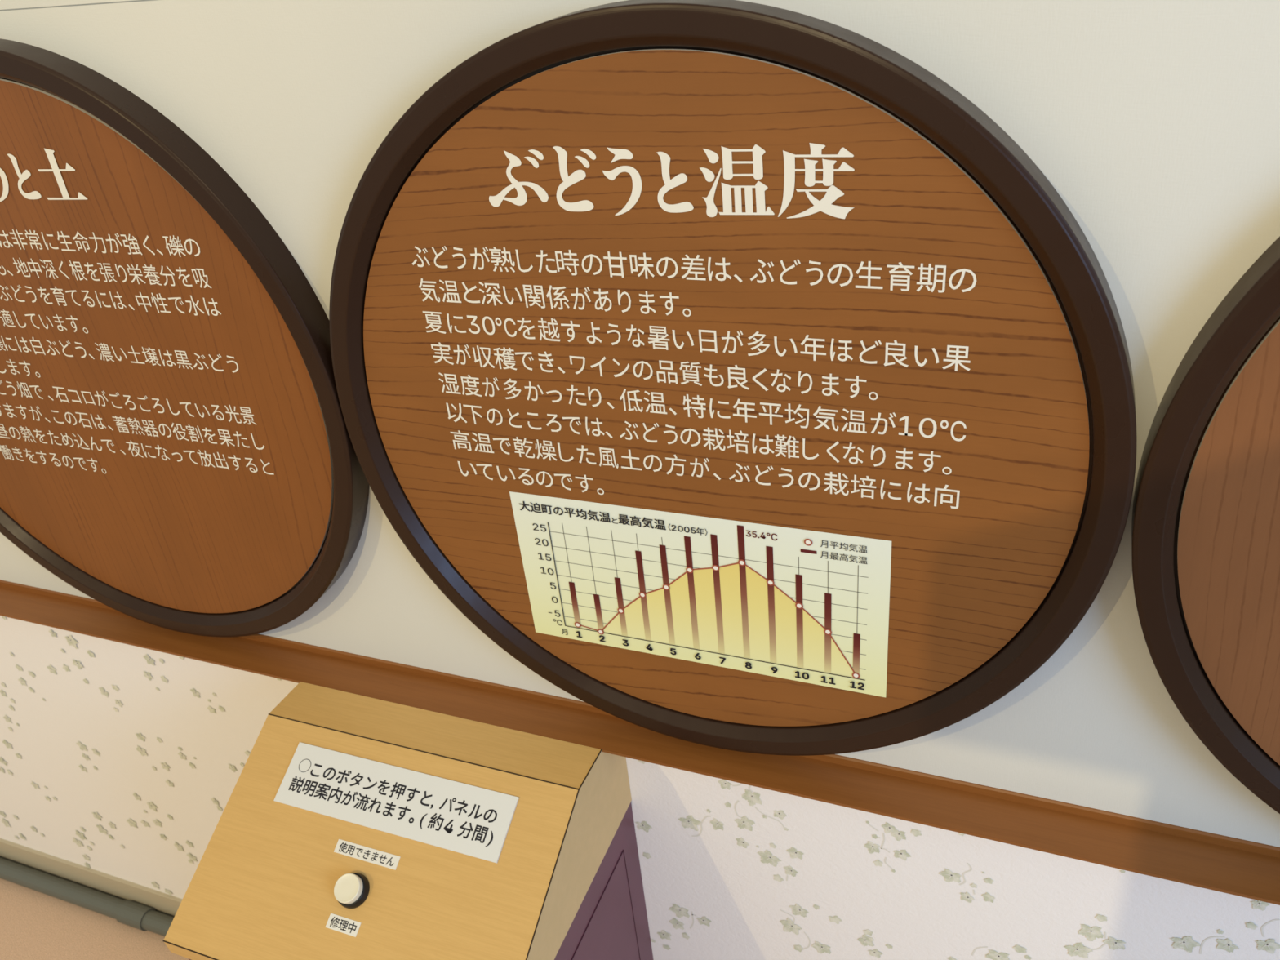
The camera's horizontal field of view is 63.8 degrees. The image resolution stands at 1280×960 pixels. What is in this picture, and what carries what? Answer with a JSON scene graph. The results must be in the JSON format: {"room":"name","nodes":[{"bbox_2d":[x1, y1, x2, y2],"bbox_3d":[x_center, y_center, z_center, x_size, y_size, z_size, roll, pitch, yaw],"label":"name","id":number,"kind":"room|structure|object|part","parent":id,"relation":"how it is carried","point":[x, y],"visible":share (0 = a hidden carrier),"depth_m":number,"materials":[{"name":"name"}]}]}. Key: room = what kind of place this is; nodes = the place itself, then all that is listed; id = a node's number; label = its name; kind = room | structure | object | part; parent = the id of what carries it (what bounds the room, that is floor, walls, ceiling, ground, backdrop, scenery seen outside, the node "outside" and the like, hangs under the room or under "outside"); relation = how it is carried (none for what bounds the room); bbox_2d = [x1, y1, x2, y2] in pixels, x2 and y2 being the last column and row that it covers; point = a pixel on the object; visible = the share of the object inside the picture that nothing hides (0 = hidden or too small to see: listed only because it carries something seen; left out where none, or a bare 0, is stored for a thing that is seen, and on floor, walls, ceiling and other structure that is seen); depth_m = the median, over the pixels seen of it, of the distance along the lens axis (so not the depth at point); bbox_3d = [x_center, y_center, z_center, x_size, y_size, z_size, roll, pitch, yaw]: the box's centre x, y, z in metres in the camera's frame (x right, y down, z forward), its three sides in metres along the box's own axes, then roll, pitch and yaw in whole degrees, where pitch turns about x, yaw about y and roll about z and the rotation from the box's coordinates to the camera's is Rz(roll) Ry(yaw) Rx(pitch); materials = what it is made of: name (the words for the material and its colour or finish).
{"room":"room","nodes":[
{"label":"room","id":0,"kind":"room"},
{"bbox_2d":[0,878,188,959],"bbox_3d":[-1.290,1.846,0.076,6.900,0.057,4.350,7,34,21],"label":"floor","id":1,"kind":"structure","parent":0,"point":[34,925],"depth_m":1.74,"materials":[{"name":"carpet"}]},
{"bbox_2d":[0,857,173,936],"bbox_3d":[-1.121,0.704,1.842,5.400,0.037,0.037,7,34,21],"label":"conduit","id":2,"kind":"object","parent":1,"relation":"on","point":[129,913],"visible":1,"depth_m":1.76,"materials":[{"name":"grey plastic"}]},
{"bbox_2d":[162,681,653,959],"bbox_3d":[-0.215,0.602,1.187,0.370,0.708,0.311,7,34,21],"label":"console","id":3,"kind":"object","parent":1,"relation":"on","point":[352,826],"visible":1,"depth_m":1.01,"materials":[{"name":"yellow wood"}]},
{"bbox_3d":[-0.246,0.317,1.021,0.260,0.031,0.056,7,34,21],"label":"instruction plate","id":4,"kind":"part","parent":3,"relation":"part of","materials":[{"name":"white plastic"}]},
{"bbox_3d":[-0.041,0.685,1.153,0.002,0.509,0.258,7,34,21],"label":"access door","id":5,"kind":"part","parent":3,"relation":"part of","materials":[{"name":"laminate"}]},
{"bbox_2d":[0,0,1279,959],"bbox_3d":[-0.685,-0.665,0.854,6.900,3.303,0.131,7,34,21],"label":"wall","id":6,"kind":"structure","parent":0,"point":[1156,123],"depth_m":0.87,"materials":[{"name":"white paint"}]},
{"bbox_2d":[0,838,182,916],"bbox_3d":[-0.559,0.746,1.637,6.900,0.069,0.005,7,34,21],"label":"baseboard","id":7,"kind":"structure","parent":6,"relation":"attached to","point":[163,903],"depth_m":1.78,"materials":[{"name":"beige paint"}]},
{"bbox_2d":[0,38,368,637],"bbox_3d":[-0.575,-0.105,1.069,0.658,0.658,0.031,7,34,21],"label":"panel","id":8,"kind":"object","parent":6,"relation":"attached to","point":[177,451],"visible":1,"depth_m":1.01,"materials":[{"name":"brown paint"}]},
{"bbox_2d":[0,579,1279,905],"bbox_3d":[-0.628,0.179,1.273,6.900,0.013,0.054,7,34,21],"label":"trim","id":9,"kind":"structure","parent":6,"relation":"attached to","point":[1238,867],"depth_m":0.98,"materials":[{"name":"brown wood"}]},
{"bbox_2d":[328,0,1136,755],"bbox_3d":[0.038,-0.030,0.835,0.658,0.658,0.031,7,34,21],"label":"panel","id":10,"kind":"object","parent":6,"relation":"attached to","point":[731,370],"visible":1,"depth_m":0.78,"materials":[{"name":"brown paint"}]},
{"bbox_2d":[1131,236,1279,813],"bbox_3d":[0.652,0.045,0.600,0.658,0.658,0.031,7,34,21],"label":"panel","id":11,"kind":"object","parent":6,"relation":"attached to","point":[1206,521],"visible":1,"depth_m":0.71,"materials":[{"name":"brown paint"}]}
]}

